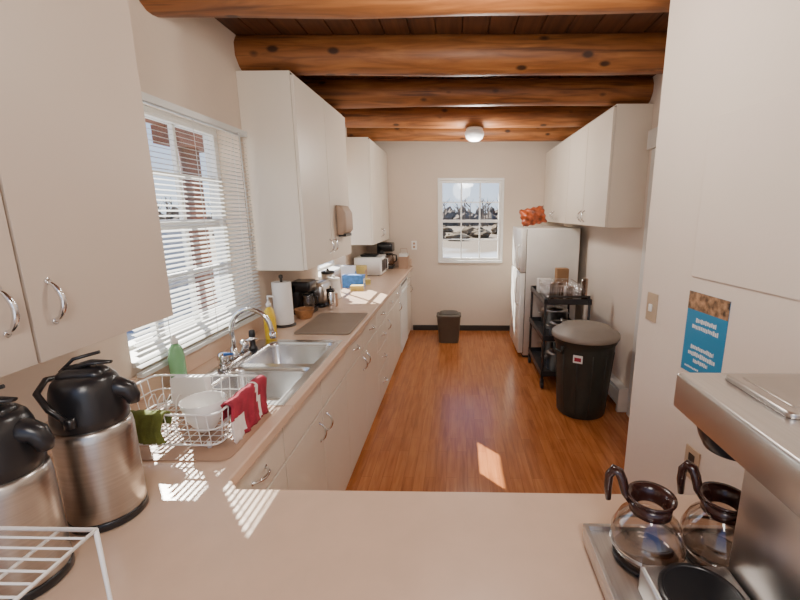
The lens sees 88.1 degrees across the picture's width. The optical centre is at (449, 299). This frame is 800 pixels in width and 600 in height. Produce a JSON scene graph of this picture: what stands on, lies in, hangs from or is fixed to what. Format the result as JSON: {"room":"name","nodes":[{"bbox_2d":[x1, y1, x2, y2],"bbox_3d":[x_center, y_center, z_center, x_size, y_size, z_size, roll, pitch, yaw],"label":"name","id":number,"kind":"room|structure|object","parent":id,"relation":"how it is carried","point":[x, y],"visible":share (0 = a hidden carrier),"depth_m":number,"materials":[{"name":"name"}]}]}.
{"room":"kitchen","nodes":[
{"label":"kitchen","id":0,"kind":"room"},
{"bbox_2d":[0,0,366,422],"bbox_3d":[-1.279,-0.134,2.144,0.200,2.570,6.800,0,12,1],"label":"wall","id":1,"kind":"structure","parent":0,"point":[191,64],"depth_m":1.88,"materials":[{"name":"paint"}]},
{"bbox_2d":[0,0,172,377],"bbox_3d":[-1.036,-0.250,0.167,0.358,1.060,2.090,0,12,1],"label":"upper cabinet","id":2,"kind":"object","parent":1,"relation":"attached to","point":[83,263],"visible":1,"depth_m":0.95,"materials":[{"name":"paint"}]},
{"bbox_2d":[128,105,254,367],"bbox_3d":[-1.267,-0.344,1.905,0.192,1.020,0.960,0,12,1],"label":"window","id":3,"kind":"structure","parent":1,"relation":"in","point":[132,348],"depth_m":2.08,"materials":[{"name":"white paint"}]},
{"bbox_2d":[132,91,261,377],"bbox_3d":[-1.143,-0.318,1.898,0.048,1.043,0.980,0,12,1],"label":"blind","id":4,"kind":"object","parent":3,"relation":"attached to","point":[148,99],"visible":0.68,"depth_m":1.89,"materials":[{"name":"white plastic"}]},
{"bbox_2d":[45,259,411,454],"bbox_3d":[-0.872,0.115,2.598,0.600,0.094,6.000,0,12,1],"label":"backsplash","id":5,"kind":"structure","parent":1,"relation":"attached to","point":[209,351],"depth_m":1.94,"materials":[{"name":"beige laminate"}]},
{"bbox_2d":[236,70,350,270],"bbox_3d":[-0.988,-0.824,2.866,0.348,1.100,1.050,0,12,1],"label":"upper cabinet","id":6,"kind":"object","parent":1,"relation":"attached to","point":[295,144],"visible":1,"depth_m":2.41,"materials":[{"name":"white wood"}]},
{"bbox_2d":[336,205,352,236],"bbox_3d":[-0.805,-0.606,3.139,0.073,0.230,0.220,0,12,1],"label":"dispenser","id":7,"kind":"object","parent":6,"relation":"attached to","point":[344,219],"visible":1,"depth_m":3.05,"materials":[{"name":"plastic"}]},
{"bbox_2d":[318,260,341,278],"bbox_3d":[-1.228,-0.768,3.925,0.192,1.010,0.890,0,12,1],"label":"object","id":8,"kind":"structure","parent":1,"relation":"in","point":[330,265],"depth_m":4.15,"materials":[{"name":"white paint"}]},
{"bbox_2d":[346,137,388,244],"bbox_3d":[-0.952,-1.241,4.827,0.343,1.100,1.040,0,12,1],"label":"upper cabinet","id":9,"kind":"object","parent":1,"relation":"attached to","point":[366,161],"visible":0.99,"depth_m":4.37,"materials":[{"name":"white wood"}]},
{"bbox_2d":[215,12,668,79],"bbox_3d":[0.129,-1.476,2.035,3.410,0.138,7.200,0,12,1],"label":"ceiling","id":10,"kind":"structure","parent":0,"point":[633,22],"depth_m":2.14,"materials":[{"name":"brown wood"}]},
{"bbox_2d":[139,0,670,18],"bbox_3d":[0.120,-1.231,1.589,2.850,0.223,0.237,0,12,1],"label":"log beam","id":11,"kind":"structure","parent":10,"relation":"attached to","point":[283,9],"depth_m":1.59,"materials":[{"name":"brown wood"}]},
{"bbox_2d":[234,32,666,76],"bbox_3d":[0.134,-1.386,2.316,2.850,0.218,0.232,0,12,1],"label":"log beam","id":12,"kind":"structure","parent":10,"relation":"attached to","point":[423,55],"depth_m":2.23,"materials":[{"name":"brown wood"}]},
{"bbox_2d":[346,127,582,141],"bbox_3d":[0.178,-1.862,4.553,2.850,0.199,0.215,0,12,1],"label":"log beam","id":13,"kind":"structure","parent":10,"relation":"attached to","point":[556,133],"depth_m":4.48,"materials":[{"name":"brown wood"}]},
{"bbox_2d":[335,106,612,128],"bbox_3d":[0.163,-1.702,3.802,2.850,0.206,0.218,0,12,1],"label":"log beam","id":14,"kind":"structure","parent":10,"relation":"attached to","point":[481,116],"depth_m":3.72,"materials":[{"name":"brown wood"}]},
{"bbox_2d":[465,126,483,141],"bbox_3d":[0.228,-1.545,3.829,0.180,0.120,0.180,0,12,1],"label":"ceiling lamp","id":15,"kind":"object","parent":14,"relation":"attached to","point":[472,133],"visible":1,"depth_m":3.77,"materials":[{"name":"white glass"}]},
{"bbox_2d":[301,77,653,108],"bbox_3d":[0.148,-1.541,3.047,2.850,0.205,0.225,0,12,1],"label":"log beam","id":16,"kind":"structure","parent":10,"relation":"attached to","point":[571,91],"depth_m":2.96,"materials":[{"name":"brown wood"}]},
{"bbox_2d":[367,141,563,329],"bbox_3d":[0.193,-0.858,5.550,3.010,2.570,0.220,0,12,1],"label":"wall","id":17,"kind":"structure","parent":0,"point":[481,292],"depth_m":5.38,"materials":[{"name":"paint"}]},
{"bbox_2d":[411,241,416,249],"bbox_3d":[-0.479,-0.731,5.473,0.070,0.115,0.010,0,12,1],"label":"wall outlet","id":18,"kind":"object","parent":17,"relation":"attached to","point":[413,243],"visible":1,"depth_m":5.47,"materials":[{"name":"white plastic"}]},
{"bbox_2d":[413,325,509,330],"bbox_3d":[0.490,0.388,5.690,2.009,0.075,0.012,0,12,1],"label":"baseboard","id":19,"kind":"structure","parent":17,"relation":"attached to","point":[415,327],"depth_m":5.69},
{"bbox_2d":[438,178,504,262],"bbox_3d":[0.271,-1.041,5.415,0.860,1.095,0.125,0,12,1],"label":"window","id":20,"kind":"structure","parent":17,"relation":"in","point":[441,259],"depth_m":5.43,"materials":[{"name":"white paint"}]},
{"bbox_2d":[345,330,628,493],"bbox_3d":[0.128,1.147,2.542,3.210,0.100,7.100,0,12,1],"label":"floor","id":21,"kind":"structure","parent":0,"point":[471,414],"depth_m":3.10,"materials":[{"name":"laminate"}]},
{"bbox_2d":[235,272,412,490],"bbox_3d":[-0.851,0.471,3.413,0.613,0.860,4.548,0,12,1],"label":"base cabinet","id":22,"kind":"object","parent":21,"relation":"on","point":[320,446],"visible":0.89,"depth_m":2.23,"materials":[{"name":"white wood"}]},
{"bbox_2d":[436,310,460,342],"bbox_3d":[-0.014,0.330,5.183,0.308,0.400,0.228,0,12,1],"label":"waste bin","id":23,"kind":"object","parent":21,"relation":"on","point":[448,321],"visible":1,"depth_m":5.09,"materials":[{"name":"brown plastic"}]},
{"bbox_2d":[510,226,580,356],"bbox_3d":[1.054,-0.127,4.830,0.665,1.440,0.730,0,12,1],"label":"refrigerator","id":24,"kind":"object","parent":21,"relation":"on","point":[537,251],"visible":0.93,"depth_m":4.42,"materials":[{"name":"metal"}]},
{"bbox_2d":[519,205,546,226],"bbox_3d":[0.910,-0.919,4.490,0.308,0.234,0.140,0,12,1],"label":"snack bag","id":25,"kind":"object","parent":24,"relation":"on","point":[534,215],"visible":1,"depth_m":4.46,"materials":[{"name":"orange plastic"}]},
{"bbox_2d":[528,286,591,387],"bbox_3d":[1.055,0.320,4.051,0.420,0.888,0.760,0,12,1],"label":"utility cart","id":26,"kind":"object","parent":21,"relation":"on","point":[534,352],"visible":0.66,"depth_m":3.79,"materials":[{"name":"black metal"}]},
{"bbox_2d":[538,341,554,359],"bbox_3d":[1.058,0.479,4.248,0.245,0.243,0.226,11,16,42],"label":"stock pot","id":27,"kind":"object","parent":26,"relation":"on","point":[548,344],"visible":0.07,"depth_m":4.16,"materials":[{"name":"metal"}]},
{"bbox_2d":[544,348,555,370],"bbox_3d":[1.052,0.561,3.959,0.247,0.203,0.253,-12,17,-44],"label":"stock pot","id":28,"kind":"object","parent":26,"relation":"on","point":[550,356],"visible":0.23,"depth_m":3.90,"materials":[{"name":"metal"}]},
{"bbox_2d":[536,268,568,292],"bbox_3d":[1.050,-0.203,4.185,0.300,0.244,0.140,0,12,1],"label":"box","id":29,"kind":"object","parent":26,"relation":"on","point":[561,274],"visible":0.64,"depth_m":4.14,"materials":[{"name":"cardboard"}]},
{"bbox_2d":[538,305,570,328],"bbox_3d":[1.058,0.161,4.160,0.268,0.223,0.268,-12,17,-44],"label":"stock pot","id":30,"kind":"object","parent":26,"relation":"on","point":[553,312],"visible":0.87,"depth_m":4.07,"materials":[{"name":"metal"}]},
{"bbox_2d":[546,318,567,335],"bbox_3d":[1.052,0.252,3.873,0.245,0.163,0.226,11,16,42],"label":"stock pot","id":31,"kind":"object","parent":26,"relation":"on","point":[553,323],"visible":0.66,"depth_m":3.85,"materials":[{"name":"metal"}]},
{"bbox_2d":[539,279,581,298],"bbox_3d":[1.033,-0.095,3.881,0.326,0.153,0.406,0,12,1],"label":"wire basket","id":32,"kind":"object","parent":26,"relation":"on","point":[540,283],"visible":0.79,"depth_m":3.85,"materials":[{"name":"silver metal"}]},
{"bbox_2d":[558,286,569,295],"bbox_3d":[1.095,-0.083,3.964,0.120,0.080,0.120,0,12,1],"label":"bowl","id":33,"kind":"object","parent":32,"relation":"in","point":[560,288],"visible":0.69,"depth_m":3.93,"materials":[{"name":"white plastic"}]},
{"bbox_2d":[552,320,620,419],"bbox_3d":[1.081,0.548,3.332,0.523,0.742,0.520,0,12,1],"label":"trash can","id":34,"kind":"object","parent":21,"relation":"on","point":[584,349],"visible":1,"depth_m":3.16,"materials":[{"name":"grey plastic"}]},
{"bbox_3d":[-0.185,1.097,0.464,2.059,0.860,1.445,0,12,1],"label":"cabinet","id":35,"kind":"object","parent":21,"relation":"on","visible":0},
{"bbox_2d":[34,266,735,599],"bbox_3d":[-0.134,0.183,2.597,2.074,0.039,5.999,0,12,1],"label":"countertop","id":36,"kind":"structure","parent":35,"relation":"on","point":[197,536],"depth_m":0.91,"materials":[{"name":"beige laminate"}]},
{"bbox_2d":[0,384,74,599],"bbox_3d":[-0.833,0.351,0.754,0.161,0.399,0.159,8,15,34],"label":"airpot","id":37,"kind":"object","parent":36,"relation":"on","point":[30,496],"visible":0.93,"depth_m":0.74,"materials":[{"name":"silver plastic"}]},
{"bbox_2d":[0,526,112,599],"bbox_3d":[-0.776,0.489,0.546,0.439,0.214,0.262,0,12,1],"label":"wire shelf","id":38,"kind":"object","parent":36,"relation":"on","point":[56,530],"visible":1,"depth_m":0.62,"materials":[{"name":"white metal"}]},
{"bbox_2d":[32,350,148,534],"bbox_3d":[-0.814,0.313,0.934,0.162,0.399,0.158,7,14,29],"label":"airpot","id":39,"kind":"object","parent":36,"relation":"on","point":[96,453],"visible":0.98,"depth_m":0.89,"materials":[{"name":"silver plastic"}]},
{"bbox_2d":[168,335,186,377],"bbox_3d":[-1.112,0.248,1.670,0.050,0.220,0.072,0,12,1],"label":"dish soap bottle","id":40,"kind":"object","parent":36,"relation":"on","point":[176,356],"visible":0.77,"depth_m":1.65,"materials":[{"name":"green plastic"}]},
{"bbox_2d":[139,404,276,460],"bbox_3d":[-0.872,0.426,1.350,0.478,0.004,0.348,0,12,1],"label":"drying mat","id":41,"kind":"object","parent":36,"relation":"on","point":[225,450],"visible":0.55,"depth_m":1.25,"materials":[{"name":"beige plastic"}]},
{"bbox_2d":[130,374,257,447],"bbox_3d":[-0.876,0.361,1.349,0.407,0.123,0.302,0,12,1],"label":"dish rack","id":42,"kind":"object","parent":41,"relation":"on","point":[209,444],"visible":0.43,"depth_m":1.27,"materials":[{"name":"white metal"}]},
{"bbox_2d":[130,410,171,444],"bbox_3d":[-0.891,0.368,1.198,0.151,0.097,0.045,0,12,1],"label":"dish towel","id":43,"kind":"object","parent":42,"relation":"hanging from","point":[148,423],"visible":0.69,"depth_m":1.18,"materials":[{"name":"green fabric"}]},
{"bbox_2d":[170,374,211,404],"bbox_3d":[-0.895,0.311,1.423,0.120,0.100,0.040,0,12,1],"label":"plastic container","id":44,"kind":"object","parent":42,"relation":"in","point":[184,384],"visible":0.69,"depth_m":1.40,"materials":[{"name":"white plastic"}]},
{"bbox_2d":[178,391,225,431],"bbox_3d":[-0.777,0.361,1.298,0.128,0.100,0.128,0,12,1],"label":"bowl","id":45,"kind":"object","parent":42,"relation":"in","point":[206,402],"visible":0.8,"depth_m":1.28,"materials":[{"name":"white ceramic"}]},
{"bbox_2d":[220,375,267,443],"bbox_3d":[-0.673,0.353,1.360,0.049,0.136,0.252,0,12,1],"label":"dish towel","id":46,"kind":"object","parent":42,"relation":"hanging from","point":[247,406],"visible":0.98,"depth_m":1.33,"materials":[{"name":"red fabric"}]},
{"bbox_2d":[217,307,275,369],"bbox_3d":[-0.937,0.155,1.972,0.234,0.267,0.327,0,12,1],"label":"faucet","id":47,"kind":"object","parent":36,"relation":"on","point":[225,362],"visible":1,"depth_m":1.92,"materials":[{"name":"silver metal"}]},
{"bbox_2d":[160,339,342,405],"bbox_3d":[-0.842,0.389,1.925,0.471,0.173,0.794,0,12,1],"label":"sink","id":48,"kind":"object","parent":36,"relation":"in","point":[287,365],"visible":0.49,"depth_m":1.91,"materials":[{"name":"metal"}]},
{"bbox_2d":[263,295,276,339],"bbox_3d":[-1.014,0.097,2.311,0.065,0.250,0.084,0,12,1],"label":"dish soap bottle","id":49,"kind":"object","parent":36,"relation":"on","point":[269,311],"visible":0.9,"depth_m":2.29,"materials":[{"name":"yellow plastic"}]},
{"bbox_2d":[271,275,295,327],"bbox_3d":[-1.052,0.002,2.577,0.140,0.325,0.140,0,12,1],"label":"paper towel holder","id":50,"kind":"object","parent":36,"relation":"on","point":[282,289],"visible":0.93,"depth_m":2.54,"materials":[{"name":"white paper"}]},
{"bbox_2d":[294,306,313,319],"bbox_3d":[-0.988,0.090,2.784,0.133,0.065,0.133,0,12,1],"label":"bowl","id":51,"kind":"object","parent":36,"relation":"on","point":[302,313],"visible":1,"depth_m":2.75,"materials":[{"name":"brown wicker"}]},
{"bbox_2d":[291,279,318,314],"bbox_3d":[-1.029,-0.027,2.939,0.171,0.230,0.172,0,12,1],"label":"coffee maker","id":52,"kind":"object","parent":36,"relation":"on","point":[301,288],"visible":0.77,"depth_m":2.87,"materials":[{"name":"black plastic"}]},
{"bbox_2d":[306,280,330,307],"bbox_3d":[-1.020,-0.053,3.181,0.150,0.181,0.245,0,12,1],"label":"toaster","id":53,"kind":"object","parent":36,"relation":"on","point":[321,285],"visible":0.61,"depth_m":3.09,"materials":[{"name":"metal"}]},
{"bbox_2d":[321,268,334,279],"bbox_3d":[-1.053,-0.158,3.546,0.114,0.234,0.114,0,12,1],"label":"canister","id":54,"kind":"object","parent":36,"relation":"on","point":[325,274],"visible":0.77,"depth_m":3.49,"materials":[{"name":"metal"}]},
{"bbox_2d":[294,313,367,334],"bbox_3d":[-0.751,0.146,2.658,0.338,0.008,0.518,0,12,1],"label":"board","id":55,"kind":"object","parent":36,"relation":"on","point":[323,323],"visible":1,"depth_m":2.61,"materials":[{"name":"brown wood"}]},
{"bbox_2d":[326,286,335,309],"bbox_3d":[-0.883,-0.020,3.040,0.062,0.174,0.062,0,12,1],"label":"canister","id":56,"kind":"object","parent":36,"relation":"on","point":[330,292],"visible":1,"depth_m":3.02,"materials":[{"name":"silver metal"}]},
{"bbox_2d":[327,275,340,298],"bbox_3d":[-0.966,-0.111,3.421,0.104,0.194,0.104,0,12,1],"label":"canister","id":57,"kind":"object","parent":36,"relation":"on","point":[335,281],"visible":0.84,"depth_m":3.38,"materials":[{"name":"white plastic"}]},
{"bbox_2d":[333,287,337,305],"bbox_3d":[-0.891,-0.026,3.141,0.062,0.144,0.062,0,12,1],"label":"canister","id":58,"kind":"object","parent":36,"relation":"on","point":[336,291],"visible":0.45,"depth_m":3.13,"materials":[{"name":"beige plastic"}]},
{"bbox_2d":[341,265,355,283],"bbox_3d":[-1.022,-0.257,4.137,0.142,0.181,0.080,-1,12,-5],"label":"carton","id":59,"kind":"object","parent":36,"relation":"on","point":[345,269],"visible":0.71,"depth_m":4.09,"materials":[{"name":"white cardboard"}]},
{"bbox_2d":[342,274,364,287],"bbox_3d":[-0.925,-0.185,3.946,0.202,0.121,0.090,0,12,1],"label":"carton","id":60,"kind":"object","parent":36,"relation":"on","point":[347,279],"visible":0.97,"depth_m":3.90,"materials":[{"name":"blue cardboard"}]},
{"bbox_2d":[350,284,363,290],"bbox_3d":[-0.858,-0.115,3.796,0.122,0.046,0.080,-1,12,-5],"label":"carton","id":61,"kind":"object","parent":36,"relation":"on","point":[360,287],"visible":1,"depth_m":3.76,"materials":[{"name":"yellow cardboard"}]},
{"bbox_2d":[356,265,366,277],"bbox_3d":[-0.967,-0.291,4.374,0.142,0.151,0.120,0,12,1],"label":"carton","id":62,"kind":"object","parent":36,"relation":"on","point":[360,269],"visible":0.48,"depth_m":4.31,"materials":[{"name":"yellow cardboard"}]},
{"bbox_2d":[365,278,370,284],"bbox_3d":[-0.852,-0.186,4.118,0.102,0.051,0.100,-3,12,-16],"label":"carton","id":63,"kind":"object","parent":36,"relation":"on","point":[367,280],"visible":0.48,"depth_m":4.08,"materials":[{"name":"yellow cardboard"}]},
{"bbox_2d":[354,254,387,275],"bbox_3d":[-0.908,-0.413,4.811,0.340,0.206,0.387,0,12,1],"label":"microwave","id":64,"kind":"object","parent":36,"relation":"on","point":[378,265],"visible":0.69,"depth_m":4.62,"materials":[{"name":"white plastic"}]},
{"bbox_2d":[360,253,379,256],"bbox_3d":[-0.932,-0.523,4.784,0.193,0.020,0.227,0,12,1],"label":"baking tray","id":65,"kind":"object","parent":64,"relation":"on","point":[364,254],"visible":1,"depth_m":4.76,"materials":[{"name":"black metal"}]},
{"bbox_2d":[377,242,396,268],"bbox_3d":[-0.806,-0.580,5.312,0.242,0.324,0.242,0,12,1],"label":"coffee maker","id":66,"kind":"object","parent":36,"relation":"on","point":[382,247],"visible":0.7,"depth_m":5.19,"materials":[{"name":"black plastic"}]},
{"bbox_2d":[398,248,409,268],"bbox_3d":[-0.598,-0.546,5.325,0.120,0.253,0.180,0,12,1],"label":"gift bag","id":67,"kind":"object","parent":36,"relation":"on","point":[403,259],"visible":1,"depth_m":5.25,"materials":[{"name":"beige paper"}]},
{"bbox_2d":[583,373,799,599],"bbox_3d":[0.562,0.388,0.604,0.565,0.390,0.582,0,12,1],"label":"coffee brewer","id":68,"kind":"object","parent":36,"relation":"on","point":[752,420],"visible":0.98,"depth_m":0.69,"materials":[{"name":"metal"}]},
{"bbox_2d":[604,464,686,570],"bbox_3d":[0.379,0.414,0.788,0.144,0.165,0.136,0,12,1],"label":"decanter","id":69,"kind":"object","parent":68,"relation":"on","point":[636,491],"visible":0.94,"depth_m":0.80,"materials":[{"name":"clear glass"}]},
{"bbox_2d":[677,460,740,568],"bbox_3d":[0.521,0.414,0.786,0.136,0.165,0.136,0,12,1],"label":"decanter","id":70,"kind":"object","parent":68,"relation":"on","point":[708,492],"visible":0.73,"depth_m":0.80,"materials":[{"name":"clear glass"}]},
{"bbox_2d":[564,74,662,388],"bbox_3d":[1.534,-0.434,3.559,0.150,2.570,3.800,0,12,1],"label":"wall","id":71,"kind":"structure","parent":0,"point":[610,258],"depth_m":3.59,"materials":[{"name":"paint"}]},
{"bbox_2d":[544,104,653,227],"bbox_3d":[1.315,-1.212,4.139,0.313,0.870,2.310,0,12,1],"label":"upper cabinet","id":72,"kind":"object","parent":71,"relation":"attached to","point":[596,176],"visible":0.99,"depth_m":3.12,"materials":[{"name":"white wood"}]},
{"bbox_2d":[608,372,628,411],"bbox_3d":[1.421,0.696,3.926,0.079,0.205,1.195,0,12,1],"label":"baseboard heater","id":73,"kind":"object","parent":71,"relation":"attached to","point":[617,391],"visible":0.38,"depth_m":3.36,"materials":[{"name":"white paint"}]},
{"bbox_2d":[626,127,657,416],"bbox_3d":[1.417,-0.030,2.619,0.044,2.170,1.050,0,12,1],"label":"trim","id":74,"kind":"structure","parent":71,"relation":"attached to","point":[652,134],"depth_m":3.03,"materials":[{"name":"white paint"}]},
{"bbox_2d":[624,0,799,494],"bbox_3d":[1.271,0.264,0.275,0.967,2.570,2.984,0,12,1],"label":"wall","id":75,"kind":"structure","parent":0,"point":[722,56],"depth_m":1.41,"materials":[{"name":"paint"}]},
{"bbox_2d":[645,292,658,322],"bbox_3d":[0.817,0.029,1.667,0.014,0.115,0.070,-1,12,-5],"label":"light switch","id":76,"kind":"object","parent":75,"relation":"attached to","point":[652,298],"visible":1,"depth_m":1.66,"materials":[{"name":"beige plastic"}]},
{"bbox_2d":[684,443,700,479],"bbox_3d":[0.848,0.575,1.442,0.008,0.115,0.070,-1,12,-5],"label":"wall outlet","id":77,"kind":"object","parent":75,"relation":"attached to","point":[691,454],"visible":0.52,"depth_m":1.44,"materials":[{"name":"beige plastic"}]},
{"bbox_2d":[681,290,730,372],"bbox_3d":[0.849,0.125,1.372,0.002,0.285,0.190,-1,12,-5],"label":"poster","id":78,"kind":"object","parent":75,"relation":"attached to","point":[707,320],"visible":1,"depth_m":1.36,"materials":[{"name":"blue paper"}]},
{"bbox_2d":[691,89,799,300],"bbox_3d":[0.879,-0.237,0.910,0.006,0.515,0.945,-1,12,-5],"label":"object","id":79,"kind":"object","parent":75,"relation":"attached to","point":[748,232],"visible":1,"depth_m":1.15,"materials":[{"name":"paint"}]},
{"label":"outside","id":80,"kind":"structure","parent":0,"visible":0},
{"bbox_2d":[126,225,497,340],"bbox_3d":[0.864,-7.276,44.450,300.000,0.150,210.000,0,12,1],"label":"ground","id":81,"kind":"structure","parent":80,"point":[470,248],"depth_m":22.83,"materials":[{"name":"white snow"}]},
{"bbox_2d":[161,219,194,298],"bbox_3d":[-6.974,-0.294,6.721,0.400,1.880,9.000,0,12,1],"label":"window","id":82,"kind":"structure","parent":81,"relation":"on","point":[178,232],"depth_m":10.16,"materials":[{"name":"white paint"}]},
{"bbox_2d":[145,118,217,313],"bbox_3d":[-2.907,-0.506,4.858,0.280,3.070,1.600,0,12,1],"label":"porch post","id":83,"kind":"object","parent":81,"relation":"on","point":[154,127],"visible":0.19,"depth_m":4.57,"materials":[{"name":"brown wood"}]},
{"bbox_2d":[157,196,497,226],"bbox_3d":[1.505,-15.425,70.135,152.433,5.124,19.724,0,12,1],"label":"tree line","id":84,"kind":"object","parent":81,"relation":"on","point":[449,213],"visible":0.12,"depth_m":66.60,"materials":[{"name":"plant"}]},
{"bbox_2d":[210,223,497,240],"bbox_3d":[2.993,-6.595,38.499,56.142,0.993,19.379,0,12,1],"label":"dry shrubs","id":85,"kind":"object","parent":81,"relation":"on","point":[467,231],"visible":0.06,"depth_m":34.46,"materials":[{"name":"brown plant"}]}
]}

